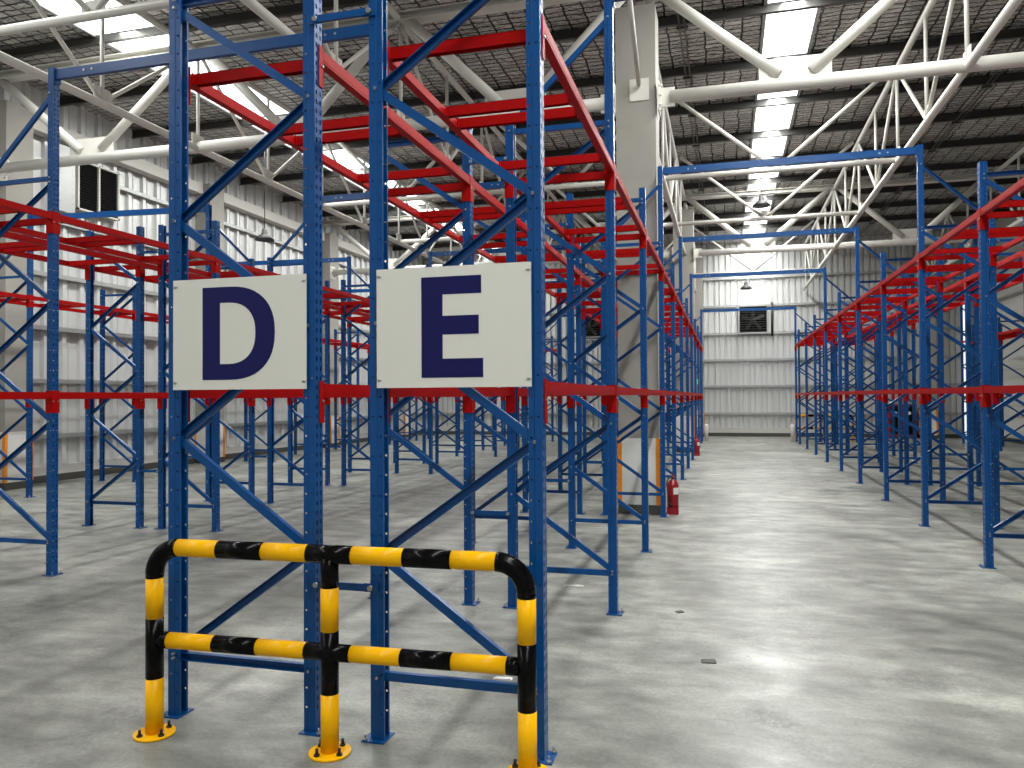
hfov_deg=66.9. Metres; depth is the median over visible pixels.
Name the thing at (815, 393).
beam
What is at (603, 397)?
beam
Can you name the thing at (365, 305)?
bar
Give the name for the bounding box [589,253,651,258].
bar
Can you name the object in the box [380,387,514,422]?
beam
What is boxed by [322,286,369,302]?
beam
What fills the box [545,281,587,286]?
bar
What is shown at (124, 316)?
beam
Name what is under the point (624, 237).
bar
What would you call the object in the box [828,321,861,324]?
bar
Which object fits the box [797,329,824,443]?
frame
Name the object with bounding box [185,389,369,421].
beam
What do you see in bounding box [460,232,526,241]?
bar
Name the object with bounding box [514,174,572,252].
beam
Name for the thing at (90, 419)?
frame
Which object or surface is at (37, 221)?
bar
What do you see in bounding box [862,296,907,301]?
bar
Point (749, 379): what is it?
wall
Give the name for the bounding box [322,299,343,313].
beam
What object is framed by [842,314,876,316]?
bar
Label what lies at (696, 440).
fire extinguisher
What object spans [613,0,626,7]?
tie
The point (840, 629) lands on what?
floor
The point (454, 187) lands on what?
bar
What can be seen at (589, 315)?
beam
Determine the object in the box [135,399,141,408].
beam
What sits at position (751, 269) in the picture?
roof truss
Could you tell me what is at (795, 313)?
frame
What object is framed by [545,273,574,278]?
bar
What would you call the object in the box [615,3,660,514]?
concrete column
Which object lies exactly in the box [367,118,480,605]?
frame
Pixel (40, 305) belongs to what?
bar
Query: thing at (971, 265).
beam
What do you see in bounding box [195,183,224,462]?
concrete column
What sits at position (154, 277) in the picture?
bar
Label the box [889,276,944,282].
bar
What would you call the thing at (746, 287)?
pendant lamp
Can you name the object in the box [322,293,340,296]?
bar
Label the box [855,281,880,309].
beam
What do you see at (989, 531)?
frame
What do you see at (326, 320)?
frame
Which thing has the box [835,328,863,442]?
frame
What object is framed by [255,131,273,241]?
pendant lamp
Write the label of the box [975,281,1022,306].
beam
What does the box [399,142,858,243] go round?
roof truss
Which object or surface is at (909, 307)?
beam
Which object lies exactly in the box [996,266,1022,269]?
bar
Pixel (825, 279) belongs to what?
frame
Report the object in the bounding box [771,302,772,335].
downpipe
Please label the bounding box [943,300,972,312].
beam
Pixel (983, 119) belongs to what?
ceiling
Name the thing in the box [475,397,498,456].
frame
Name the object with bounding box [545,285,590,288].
bar
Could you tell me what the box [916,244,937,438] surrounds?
concrete column
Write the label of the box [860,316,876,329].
beam
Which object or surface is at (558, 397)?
beam
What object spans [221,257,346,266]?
tie
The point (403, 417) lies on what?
concrete column
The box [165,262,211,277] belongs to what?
beam
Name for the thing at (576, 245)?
beam
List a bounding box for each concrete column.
[0,100,33,490]
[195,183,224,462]
[322,233,338,447]
[399,265,410,437]
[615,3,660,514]
[673,209,696,451]
[695,258,703,436]
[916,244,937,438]
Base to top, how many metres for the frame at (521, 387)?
3.759 m
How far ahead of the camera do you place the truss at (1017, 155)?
20.08 m
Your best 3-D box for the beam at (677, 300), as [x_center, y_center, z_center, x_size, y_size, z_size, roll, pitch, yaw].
[2.934,-1.415,13.732,0.079,0.202,2.360,-1,-1,15]
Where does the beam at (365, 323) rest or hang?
attached to the frame at (350, 353)
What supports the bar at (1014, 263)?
attached to the beam
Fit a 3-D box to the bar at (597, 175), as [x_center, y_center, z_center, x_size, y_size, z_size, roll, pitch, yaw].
[0.390,-1.585,5.980,0.744,0.059,0.068,-1,-1,15]
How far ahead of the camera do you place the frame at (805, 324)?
23.05 m
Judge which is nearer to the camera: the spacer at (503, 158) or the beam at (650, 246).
the spacer at (503, 158)
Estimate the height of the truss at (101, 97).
1.705 m
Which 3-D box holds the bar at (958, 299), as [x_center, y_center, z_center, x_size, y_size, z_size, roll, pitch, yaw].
[7.766,-1.500,13.743,0.744,0.059,0.068,-1,-1,15]
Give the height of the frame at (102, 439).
3.759 m
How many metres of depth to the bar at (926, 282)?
11.76 m
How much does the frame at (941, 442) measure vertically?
3.759 m
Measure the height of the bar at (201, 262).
0.059 m
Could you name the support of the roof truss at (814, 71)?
on the concrete column at (637, 122)
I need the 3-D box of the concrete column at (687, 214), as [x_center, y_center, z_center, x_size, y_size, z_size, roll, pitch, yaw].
[4.992,-1.532,22.407,0.602,6.950,0.582,-1,-1,15]
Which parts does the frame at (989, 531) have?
plate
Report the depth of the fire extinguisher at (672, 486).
10.46 m
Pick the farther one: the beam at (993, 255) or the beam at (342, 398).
the beam at (342, 398)
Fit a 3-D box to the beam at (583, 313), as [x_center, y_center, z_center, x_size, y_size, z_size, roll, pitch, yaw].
[1.106,-1.395,14.237,0.079,0.202,2.360,-1,-1,15]
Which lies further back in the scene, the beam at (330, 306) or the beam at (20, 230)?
the beam at (330, 306)
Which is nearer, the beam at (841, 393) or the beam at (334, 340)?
the beam at (841, 393)
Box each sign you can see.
[173,274,306,389]
[376,262,531,387]
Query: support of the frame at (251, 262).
on the floor
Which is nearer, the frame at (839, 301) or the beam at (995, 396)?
the beam at (995, 396)
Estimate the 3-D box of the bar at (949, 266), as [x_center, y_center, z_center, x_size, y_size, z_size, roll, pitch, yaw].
[5.625,-1.546,10.264,0.744,0.059,0.068,-1,-1,15]
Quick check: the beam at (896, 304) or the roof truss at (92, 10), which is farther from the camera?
the beam at (896, 304)
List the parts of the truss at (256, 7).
gusset plate, gusset plate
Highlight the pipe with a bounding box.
[627,0,640,86]
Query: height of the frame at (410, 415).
4.659 m
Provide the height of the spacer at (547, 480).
0.040 m
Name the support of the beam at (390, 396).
attached to the frame at (466, 207)
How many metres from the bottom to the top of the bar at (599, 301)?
0.059 m
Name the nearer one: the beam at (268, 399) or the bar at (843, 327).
the beam at (268, 399)
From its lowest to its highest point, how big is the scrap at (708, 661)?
0.008 m
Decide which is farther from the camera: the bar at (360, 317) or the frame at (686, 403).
the frame at (686, 403)
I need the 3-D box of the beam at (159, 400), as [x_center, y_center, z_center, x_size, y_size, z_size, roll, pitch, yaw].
[-4.648,0.188,8.451,0.079,0.202,2.360,-1,-1,15]
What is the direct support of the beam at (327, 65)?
attached to the frame at (466, 207)
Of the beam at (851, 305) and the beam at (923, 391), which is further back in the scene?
the beam at (851, 305)
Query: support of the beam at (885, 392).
attached to the frame at (920, 168)
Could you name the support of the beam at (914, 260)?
attached to the frame at (920, 168)
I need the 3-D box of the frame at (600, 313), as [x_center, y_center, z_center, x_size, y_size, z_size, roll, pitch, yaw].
[2.431,-0.002,17.525,0.907,3.759,0.124,-1,-1,15]
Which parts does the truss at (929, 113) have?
gusset plate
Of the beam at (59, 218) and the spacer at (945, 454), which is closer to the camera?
the beam at (59, 218)
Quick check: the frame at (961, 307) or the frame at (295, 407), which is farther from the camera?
the frame at (961, 307)
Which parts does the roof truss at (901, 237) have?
plate, gusset plate, plate, plate, gusset plate, gusset plate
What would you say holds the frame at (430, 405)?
on the floor
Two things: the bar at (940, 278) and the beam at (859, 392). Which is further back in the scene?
the beam at (859, 392)
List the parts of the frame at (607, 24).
plate, plate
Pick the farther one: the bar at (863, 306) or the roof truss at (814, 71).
the bar at (863, 306)
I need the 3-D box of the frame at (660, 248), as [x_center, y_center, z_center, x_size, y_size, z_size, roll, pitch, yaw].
[1.623,-0.566,10.407,0.907,4.659,0.124,-1,-1,15]
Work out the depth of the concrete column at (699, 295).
30.23 m
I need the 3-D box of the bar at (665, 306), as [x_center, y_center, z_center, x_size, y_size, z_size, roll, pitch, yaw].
[2.786,-1.455,14.659,0.744,0.059,0.068,-1,-1,15]
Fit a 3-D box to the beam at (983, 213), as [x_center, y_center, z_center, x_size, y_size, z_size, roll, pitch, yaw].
[4.065,-1.550,6.072,0.079,0.202,2.360,-1,-1,15]
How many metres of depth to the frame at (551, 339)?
27.58 m
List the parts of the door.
glass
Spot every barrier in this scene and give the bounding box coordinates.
[133,539,546,767]
[795,414,855,441]
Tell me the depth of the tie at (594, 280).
20.34 m
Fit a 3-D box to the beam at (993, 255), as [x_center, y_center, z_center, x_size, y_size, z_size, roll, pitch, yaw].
[5.443,-1.523,8.142,0.079,0.202,2.360,-1,-1,15]
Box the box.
[59,144,74,212]
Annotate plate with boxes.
[629,78,648,101]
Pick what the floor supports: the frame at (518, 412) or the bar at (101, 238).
the frame at (518, 412)
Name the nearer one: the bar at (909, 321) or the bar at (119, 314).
the bar at (119, 314)
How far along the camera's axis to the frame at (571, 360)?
8.11 m
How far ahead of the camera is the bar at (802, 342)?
24.98 m
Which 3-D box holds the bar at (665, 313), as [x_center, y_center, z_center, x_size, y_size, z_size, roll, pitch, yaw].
[3.116,-1.437,15.855,0.744,0.059,0.068,-1,-1,15]
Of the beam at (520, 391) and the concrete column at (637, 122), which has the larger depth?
the concrete column at (637, 122)
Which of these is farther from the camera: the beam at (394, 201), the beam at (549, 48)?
the beam at (394, 201)
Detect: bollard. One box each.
[704,424,707,440]
[790,424,794,441]
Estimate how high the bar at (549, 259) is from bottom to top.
0.059 m
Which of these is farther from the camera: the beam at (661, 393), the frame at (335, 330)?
the frame at (335, 330)
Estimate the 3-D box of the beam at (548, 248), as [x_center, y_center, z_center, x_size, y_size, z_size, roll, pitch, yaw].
[0.599,-1.472,9.478,0.079,0.202,2.360,-1,-1,15]
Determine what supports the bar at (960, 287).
attached to the beam at (1010, 284)
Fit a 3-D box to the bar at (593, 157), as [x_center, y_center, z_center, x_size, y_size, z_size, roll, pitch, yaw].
[0.273,-1.592,5.554,0.744,0.059,0.068,-1,-1,15]
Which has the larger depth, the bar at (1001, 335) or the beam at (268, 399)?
the bar at (1001, 335)
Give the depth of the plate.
10.56 m
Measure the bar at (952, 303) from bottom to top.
0.059 m
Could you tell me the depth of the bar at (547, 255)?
9.33 m
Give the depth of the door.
28.36 m
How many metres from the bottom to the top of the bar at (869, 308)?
0.059 m
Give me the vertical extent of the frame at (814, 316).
3.759 m
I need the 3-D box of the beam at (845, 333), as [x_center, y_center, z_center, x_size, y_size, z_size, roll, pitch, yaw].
[8.584,-1.352,19.522,0.079,0.202,2.360,-1,-1,15]
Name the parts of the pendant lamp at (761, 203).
lamp shade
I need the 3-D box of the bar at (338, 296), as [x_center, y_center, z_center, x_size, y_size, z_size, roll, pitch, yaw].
[-3.042,-1.450,12.873,0.744,0.059,0.068,-1,-1,15]
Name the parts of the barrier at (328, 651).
post, plate, post, plate, rail, rail, post, plate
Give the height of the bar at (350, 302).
0.059 m
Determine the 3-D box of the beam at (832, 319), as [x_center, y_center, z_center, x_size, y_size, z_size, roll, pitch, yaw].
[7.206,-1.379,17.453,0.079,0.202,2.360,-1,-1,15]
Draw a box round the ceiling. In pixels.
[0,0,1023,260]
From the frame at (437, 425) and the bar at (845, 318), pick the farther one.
the frame at (437, 425)
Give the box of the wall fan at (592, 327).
[581,313,600,340]
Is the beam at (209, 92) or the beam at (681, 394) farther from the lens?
the beam at (681, 394)
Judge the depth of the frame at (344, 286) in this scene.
14.10 m
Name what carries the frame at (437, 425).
on the floor
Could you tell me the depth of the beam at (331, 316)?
16.20 m
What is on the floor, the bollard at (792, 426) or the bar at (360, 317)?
the bollard at (792, 426)
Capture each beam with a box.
[0,198,55,233]
[0,227,162,275]
[0,249,89,279]
[0,291,31,306]
[0,301,101,321]
[0,391,55,412]
[2,231,142,276]
[32,295,135,320]
[33,119,368,260]
[56,212,217,272]
[56,391,217,412]
[84,399,88,408]
[92,398,208,407]
[94,265,168,283]
[104,315,168,323]
[123,392,161,408]
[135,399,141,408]
[142,398,253,408]
[143,262,211,279]
[144,312,168,318]
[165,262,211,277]
[166,392,270,408]
[185,67,368,190]
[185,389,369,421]
[218,259,280,275]
[218,397,306,398]
[254,398,328,405]
[273,397,343,405]
[312,381,472,422]
[319,44,471,201]
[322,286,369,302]
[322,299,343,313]
[322,303,328,314]
[323,338,358,348]
[329,305,369,317]
[330,315,349,326]
[346,308,369,313]
[351,320,369,325]
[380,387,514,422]
[384,39,513,198]
[388,197,464,244]
[390,396,457,396]
[472,177,529,234]
[474,249,498,262]
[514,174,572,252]
[517,387,573,411]
[521,396,526,405]
[542,13,615,190]
[544,378,617,423]
[545,241,580,284]
[545,289,560,304]
[557,396,560,403]
[561,296,584,318]
[574,243,605,277]
[578,395,605,404]
[581,271,600,294]
[586,314,600,328]
[615,165,646,248]
[617,385,647,411]
[646,230,663,280]
[648,389,665,404]
[664,269,675,301]
[665,391,675,402]
[675,292,682,315]
[676,392,683,401]
[683,308,688,326]
[684,392,689,400]
[689,321,692,334]
[689,393,693,400]
[797,337,804,348]
[804,332,812,343]
[805,392,813,398]
[813,324,823,337]
[814,392,824,399]
[824,313,837,330]
[825,391,838,400]
[837,300,855,321]
[838,390,856,400]
[844,326,855,337]
[847,332,855,340]
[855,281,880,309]
[857,390,881,400]
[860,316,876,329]
[862,323,875,331]
[875,311,896,329]
[878,303,901,320]
[881,254,917,293]
[882,388,919,403]
[897,302,917,320]
[903,281,937,308]
[912,314,936,328]
[918,209,978,269]
[920,385,981,406]
[925,278,964,307]
[927,394,965,400]
[938,258,989,291]
[939,393,976,401]
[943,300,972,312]
[965,248,1023,290]
[966,393,979,401]
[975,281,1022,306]
[978,177,1023,229]
[981,385,1023,406]
[990,236,1023,265]
[992,393,999,403]
[997,328,1020,339]
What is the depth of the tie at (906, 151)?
9.88 m
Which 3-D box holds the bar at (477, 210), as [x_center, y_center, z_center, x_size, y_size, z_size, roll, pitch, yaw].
[-0.475,-1.562,7.049,0.744,0.059,0.068,-1,-1,15]
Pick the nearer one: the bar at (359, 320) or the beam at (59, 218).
the beam at (59, 218)
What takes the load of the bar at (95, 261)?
attached to the beam at (138, 265)
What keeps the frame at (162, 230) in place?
on the floor
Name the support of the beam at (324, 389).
attached to the frame at (310, 108)
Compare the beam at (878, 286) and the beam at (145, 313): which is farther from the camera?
the beam at (145, 313)
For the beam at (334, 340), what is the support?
attached to the frame at (295, 407)
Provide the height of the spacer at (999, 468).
0.040 m
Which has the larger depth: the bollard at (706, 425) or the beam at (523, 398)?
the bollard at (706, 425)
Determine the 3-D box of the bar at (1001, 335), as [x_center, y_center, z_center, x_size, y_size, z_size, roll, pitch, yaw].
[14.307,-1.393,22.565,0.744,0.059,0.068,-1,-1,15]
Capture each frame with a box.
[0,67,63,576]
[0,214,34,497]
[81,226,146,528]
[97,290,135,481]
[155,220,223,531]
[164,0,322,736]
[203,204,254,501]
[264,223,306,503]
[288,280,331,485]
[333,329,359,448]
[339,280,369,485]
[346,256,369,472]
[361,0,557,765]
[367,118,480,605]
[393,251,434,473]
[465,203,547,545]
[502,0,623,615]
[520,211,585,514]
[557,273,602,489]
[565,187,652,552]
[581,243,618,472]
[600,166,668,517]
[664,236,685,479]
[664,263,676,480]
[664,274,695,459]
[664,298,691,468]
[794,306,821,441]
[804,323,835,448]
[813,315,849,454]
[823,267,863,462]
[837,292,882,471]
[855,226,911,484]
[875,265,918,463]
[880,252,945,500]
[896,294,938,472]
[916,144,1003,528]
[925,222,981,486]
[964,252,1023,500]
[977,161,1023,568]
[997,317,1023,450]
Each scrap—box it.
[493,676,512,680]
[701,659,716,663]
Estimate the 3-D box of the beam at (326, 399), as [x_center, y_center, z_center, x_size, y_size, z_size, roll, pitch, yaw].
[-3.700,0.260,13.089,0.079,0.202,2.360,-1,-1,15]
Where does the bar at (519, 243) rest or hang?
attached to the beam at (481, 252)
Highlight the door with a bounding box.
[959,242,980,435]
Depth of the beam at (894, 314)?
16.55 m
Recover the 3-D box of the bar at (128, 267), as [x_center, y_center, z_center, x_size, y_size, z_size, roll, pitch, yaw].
[-4.997,-1.487,9.916,0.744,0.059,0.068,-1,-1,15]
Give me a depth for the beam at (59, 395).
7.68 m
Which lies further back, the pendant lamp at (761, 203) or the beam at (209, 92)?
the pendant lamp at (761, 203)
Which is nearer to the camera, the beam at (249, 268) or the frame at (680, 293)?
the beam at (249, 268)
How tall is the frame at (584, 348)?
4.659 m
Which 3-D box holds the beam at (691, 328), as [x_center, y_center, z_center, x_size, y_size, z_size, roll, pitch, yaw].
[4.191,-1.346,18.284,0.079,0.202,2.360,-1,-1,15]
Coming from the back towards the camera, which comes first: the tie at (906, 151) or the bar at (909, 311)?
the bar at (909, 311)
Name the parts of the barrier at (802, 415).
rail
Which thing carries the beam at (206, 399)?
attached to the frame at (251, 262)
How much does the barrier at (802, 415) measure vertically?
0.935 m
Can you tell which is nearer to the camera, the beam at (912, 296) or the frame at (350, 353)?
the beam at (912, 296)
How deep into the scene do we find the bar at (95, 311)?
14.84 m
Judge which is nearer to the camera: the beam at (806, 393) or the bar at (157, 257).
the bar at (157, 257)
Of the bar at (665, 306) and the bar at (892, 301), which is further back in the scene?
the bar at (665, 306)
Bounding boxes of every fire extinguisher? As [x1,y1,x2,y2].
[666,473,678,514]
[694,435,699,455]
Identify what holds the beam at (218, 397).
attached to the frame at (270, 468)
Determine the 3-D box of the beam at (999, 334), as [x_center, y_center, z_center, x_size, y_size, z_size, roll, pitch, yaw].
[13.376,-1.363,20.649,0.079,0.202,2.360,-1,-1,15]
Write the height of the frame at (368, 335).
3.759 m
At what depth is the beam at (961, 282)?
12.30 m
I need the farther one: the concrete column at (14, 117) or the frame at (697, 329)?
the frame at (697, 329)
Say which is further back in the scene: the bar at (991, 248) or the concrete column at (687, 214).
the concrete column at (687, 214)
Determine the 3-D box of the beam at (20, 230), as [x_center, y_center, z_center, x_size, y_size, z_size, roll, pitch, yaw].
[-4.658,-1.457,8.479,0.079,0.202,2.360,-1,-1,15]
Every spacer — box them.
[136,469,160,472]
[137,250,160,254]
[249,455,268,457]
[309,6,375,24]
[310,580,377,592]
[326,445,342,447]
[467,156,510,164]
[468,510,512,515]
[545,222,569,227]
[546,479,571,482]
[578,260,603,263]
[581,460,605,463]
[908,443,929,445]
[944,453,970,455]
[994,238,1014,242]
[998,467,1023,470]
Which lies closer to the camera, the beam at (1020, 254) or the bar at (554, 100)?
the bar at (554, 100)
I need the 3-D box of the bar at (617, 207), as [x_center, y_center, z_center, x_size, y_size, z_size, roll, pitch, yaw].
[0.659,-1.571,6.953,0.744,0.059,0.068,-1,-1,15]
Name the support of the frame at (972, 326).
on the floor
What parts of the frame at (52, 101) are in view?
plate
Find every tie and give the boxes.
[30,206,205,218]
[53,23,368,84]
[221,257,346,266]
[322,181,504,202]
[322,289,369,292]
[431,245,563,258]
[545,279,597,282]
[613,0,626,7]
[663,146,916,177]
[682,227,854,244]
[692,268,822,279]
[702,307,793,311]
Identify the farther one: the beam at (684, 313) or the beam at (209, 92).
the beam at (684, 313)
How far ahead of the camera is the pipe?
10.02 m
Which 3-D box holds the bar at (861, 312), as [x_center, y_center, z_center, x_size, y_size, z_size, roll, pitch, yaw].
[7.179,-1.461,15.896,0.744,0.059,0.068,-1,-1,15]
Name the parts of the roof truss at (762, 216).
gusset plate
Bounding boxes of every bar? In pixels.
[0,207,21,214]
[0,218,63,227]
[0,241,39,248]
[0,298,35,301]
[1,246,46,253]
[39,304,71,306]
[59,306,78,307]
[65,235,125,243]
[68,259,117,265]
[81,240,140,247]
[94,310,122,313]
[96,265,134,271]
[107,313,131,315]
[142,255,198,261]
[144,275,157,280]
[144,316,157,319]
[152,278,194,282]
[168,260,221,266]
[191,59,324,88]
[209,271,256,276]
[220,274,263,277]
[276,115,390,136]
[295,126,404,146]
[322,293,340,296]
[322,296,348,298]
[322,311,346,313]
[334,301,369,305]
[346,304,369,307]
[346,316,369,319]
[352,319,367,321]
[358,167,452,183]
[388,183,461,196]
[389,29,528,63]
[420,206,499,218]
[429,213,502,223]
[445,93,571,118]
[457,106,578,130]
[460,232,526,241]
[479,240,526,248]
[494,253,554,261]
[499,153,601,170]
[499,258,557,262]
[519,171,604,184]
[545,197,624,209]
[545,204,626,215]
[545,268,566,273]
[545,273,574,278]
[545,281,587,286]
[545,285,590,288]
[555,291,599,296]
[562,295,600,299]
[564,225,637,235]
[574,234,638,243]
[581,300,600,304]
[581,307,617,311]
[586,248,649,255]
[586,310,617,313]
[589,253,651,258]
[604,263,657,269]
[616,269,657,275]
[664,305,678,308]
[664,308,678,310]
[664,312,678,314]
[664,317,685,320]
[664,322,684,325]
[664,327,689,329]
[801,342,823,343]
[808,336,834,338]
[816,334,835,335]
[817,330,846,332]
[823,326,853,328]
[827,324,855,326]
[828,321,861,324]
[834,317,870,320]
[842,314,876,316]
[843,311,880,314]
[850,308,890,309]
[851,305,892,308]
[860,300,901,303]
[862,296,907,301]
[872,292,917,294]
[873,288,917,293]
[887,281,935,286]
[887,320,915,322]
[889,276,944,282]
[902,269,963,273]
[906,263,968,270]
[907,309,943,312]
[917,302,960,306]
[925,253,987,260]
[929,246,1000,254]
[930,298,972,301]
[943,294,978,298]
[951,233,1023,239]
[951,285,1004,290]
[955,226,1023,236]
[971,277,1022,282]
[974,273,1022,279]
[989,210,1023,218]
[996,199,1023,208]
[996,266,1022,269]
[1001,335,1017,336]
[1002,261,1022,266]
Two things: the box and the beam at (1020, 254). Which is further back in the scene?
the box
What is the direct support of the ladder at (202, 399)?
on the floor
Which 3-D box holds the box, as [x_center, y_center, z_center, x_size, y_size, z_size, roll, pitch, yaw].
[-8.850,-4.042,15.320,0.146,1.300,0.390,-1,-1,15]
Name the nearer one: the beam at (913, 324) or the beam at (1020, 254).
the beam at (1020, 254)
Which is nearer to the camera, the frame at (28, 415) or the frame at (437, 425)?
the frame at (28, 415)
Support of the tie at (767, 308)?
attached to the frame at (700, 317)
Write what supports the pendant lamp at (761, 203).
hanging from the ceiling
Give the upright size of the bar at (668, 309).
0.059 m
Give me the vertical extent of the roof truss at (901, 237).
1.870 m
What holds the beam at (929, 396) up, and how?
attached to the frame at (968, 342)
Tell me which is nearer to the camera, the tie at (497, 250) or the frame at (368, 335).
the tie at (497, 250)
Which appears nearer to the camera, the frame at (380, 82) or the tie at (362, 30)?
the frame at (380, 82)
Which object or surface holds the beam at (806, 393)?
attached to the frame at (814, 316)
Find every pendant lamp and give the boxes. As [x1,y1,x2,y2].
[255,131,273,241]
[740,230,751,289]
[752,138,770,207]
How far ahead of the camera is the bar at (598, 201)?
6.74 m
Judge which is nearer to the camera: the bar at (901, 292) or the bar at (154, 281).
the bar at (154, 281)
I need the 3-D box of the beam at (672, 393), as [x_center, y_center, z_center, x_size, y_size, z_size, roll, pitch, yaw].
[2.316,0.196,11.429,0.079,0.202,2.360,-1,-1,15]
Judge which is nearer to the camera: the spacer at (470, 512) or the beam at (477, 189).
the spacer at (470, 512)
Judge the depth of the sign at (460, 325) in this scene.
3.51 m
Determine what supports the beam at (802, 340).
attached to the frame at (798, 330)
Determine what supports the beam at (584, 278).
attached to the frame at (579, 491)
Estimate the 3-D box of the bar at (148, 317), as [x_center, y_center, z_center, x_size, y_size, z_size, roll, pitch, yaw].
[-7.447,-1.370,16.030,0.744,0.059,0.068,-1,-1,15]
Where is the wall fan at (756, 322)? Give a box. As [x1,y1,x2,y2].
[738,304,767,333]
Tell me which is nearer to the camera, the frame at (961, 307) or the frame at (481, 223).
the frame at (481, 223)
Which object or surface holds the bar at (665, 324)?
attached to the beam at (691, 328)
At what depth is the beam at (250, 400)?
11.90 m
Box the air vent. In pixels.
[75,164,119,220]
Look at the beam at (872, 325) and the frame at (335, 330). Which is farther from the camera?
the frame at (335, 330)
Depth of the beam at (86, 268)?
9.23 m
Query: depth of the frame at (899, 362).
15.94 m
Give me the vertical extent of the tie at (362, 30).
0.130 m
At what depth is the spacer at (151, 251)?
9.61 m
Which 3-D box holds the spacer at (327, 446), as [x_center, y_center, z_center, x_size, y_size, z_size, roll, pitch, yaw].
[-3.240,1.142,14.120,0.352,0.040,0.024,-1,-1,15]
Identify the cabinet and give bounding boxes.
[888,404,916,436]
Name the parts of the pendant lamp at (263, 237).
lamp shade, hanging rod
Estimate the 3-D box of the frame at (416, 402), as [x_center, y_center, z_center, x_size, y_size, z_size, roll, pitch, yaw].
[-3.912,0.225,28.782,0.907,3.759,0.124,-1,-1,15]
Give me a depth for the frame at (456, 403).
21.03 m
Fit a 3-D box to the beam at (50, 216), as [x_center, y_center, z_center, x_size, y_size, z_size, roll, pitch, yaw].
[-4.536,-1.499,5.996,0.079,0.202,2.360,-1,-1,15]
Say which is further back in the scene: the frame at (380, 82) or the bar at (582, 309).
the bar at (582, 309)
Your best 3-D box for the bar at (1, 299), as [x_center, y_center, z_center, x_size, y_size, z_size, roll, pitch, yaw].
[-8.289,-1.416,12.983,0.744,0.059,0.068,-1,-1,15]
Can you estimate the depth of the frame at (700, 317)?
27.35 m
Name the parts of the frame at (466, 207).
plate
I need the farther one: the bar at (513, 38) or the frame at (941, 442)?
the frame at (941, 442)
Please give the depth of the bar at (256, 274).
10.62 m
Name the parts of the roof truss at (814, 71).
plate, gusset plate, gusset plate, gusset plate, plate, plate, gusset plate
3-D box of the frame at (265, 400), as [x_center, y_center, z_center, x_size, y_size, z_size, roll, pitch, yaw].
[-6.426,0.088,19.678,0.907,3.759,0.124,-1,-1,15]
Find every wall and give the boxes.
[0,81,422,483]
[423,231,961,437]
[987,207,1023,443]
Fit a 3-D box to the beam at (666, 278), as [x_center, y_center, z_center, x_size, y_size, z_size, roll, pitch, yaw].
[2.306,-1.449,11.456,0.079,0.202,2.360,-1,-1,15]
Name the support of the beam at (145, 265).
attached to the frame at (90, 419)
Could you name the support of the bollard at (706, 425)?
on the floor
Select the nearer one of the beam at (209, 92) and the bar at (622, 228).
the beam at (209, 92)
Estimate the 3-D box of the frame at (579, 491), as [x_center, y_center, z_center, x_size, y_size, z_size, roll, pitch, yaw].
[0.544,-0.554,10.704,0.907,4.659,0.124,-1,-1,15]
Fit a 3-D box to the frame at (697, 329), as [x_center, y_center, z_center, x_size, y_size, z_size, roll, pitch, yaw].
[5.395,0.089,24.055,0.907,3.759,0.124,-1,-1,15]
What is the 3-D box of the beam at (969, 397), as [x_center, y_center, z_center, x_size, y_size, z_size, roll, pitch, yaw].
[6.429,0.152,10.294,0.079,0.202,2.360,-1,-1,15]
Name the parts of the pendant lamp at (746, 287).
lamp shade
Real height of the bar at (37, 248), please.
0.059 m
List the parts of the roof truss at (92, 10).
gusset plate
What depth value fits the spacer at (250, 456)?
11.84 m
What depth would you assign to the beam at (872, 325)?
19.14 m
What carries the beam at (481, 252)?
attached to the frame at (579, 491)
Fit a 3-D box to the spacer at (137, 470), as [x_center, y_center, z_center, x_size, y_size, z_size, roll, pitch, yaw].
[-4.497,1.074,9.567,0.352,0.040,0.024,-1,-1,15]
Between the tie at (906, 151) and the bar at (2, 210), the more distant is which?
the tie at (906, 151)
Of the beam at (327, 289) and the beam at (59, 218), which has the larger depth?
the beam at (327, 289)
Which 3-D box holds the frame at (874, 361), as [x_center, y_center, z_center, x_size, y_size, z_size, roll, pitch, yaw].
[10.257,0.037,22.714,0.907,3.759,0.124,-1,-1,15]
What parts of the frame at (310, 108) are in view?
plate, plate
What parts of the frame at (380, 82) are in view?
plate, plate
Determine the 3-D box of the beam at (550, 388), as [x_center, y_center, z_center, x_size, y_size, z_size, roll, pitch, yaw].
[0.431,0.093,4.601,0.079,0.202,2.360,-1,-1,15]
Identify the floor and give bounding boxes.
[0,434,1023,767]
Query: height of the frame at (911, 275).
4.659 m
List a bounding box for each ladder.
[185,398,204,469]
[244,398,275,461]
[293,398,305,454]
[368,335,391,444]
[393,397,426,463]
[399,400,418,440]
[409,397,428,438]
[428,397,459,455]
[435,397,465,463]
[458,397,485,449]
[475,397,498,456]
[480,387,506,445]
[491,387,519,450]
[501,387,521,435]
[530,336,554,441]
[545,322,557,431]
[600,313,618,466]
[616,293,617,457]
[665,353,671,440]
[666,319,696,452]
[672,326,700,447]
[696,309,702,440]
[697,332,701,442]
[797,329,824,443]
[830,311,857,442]
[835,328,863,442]
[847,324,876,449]
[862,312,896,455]
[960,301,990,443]
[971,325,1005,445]
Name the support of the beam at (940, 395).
attached to the frame at (941, 442)
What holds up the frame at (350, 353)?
on the floor
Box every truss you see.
[0,0,168,35]
[0,0,492,264]
[0,0,1023,180]
[239,0,600,277]
[322,174,1023,279]
[323,82,896,207]
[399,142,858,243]
[492,220,816,280]
[639,1,685,255]
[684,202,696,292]
[803,0,1022,289]
[917,147,1023,276]
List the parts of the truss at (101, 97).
gusset plate, gusset plate, gusset plate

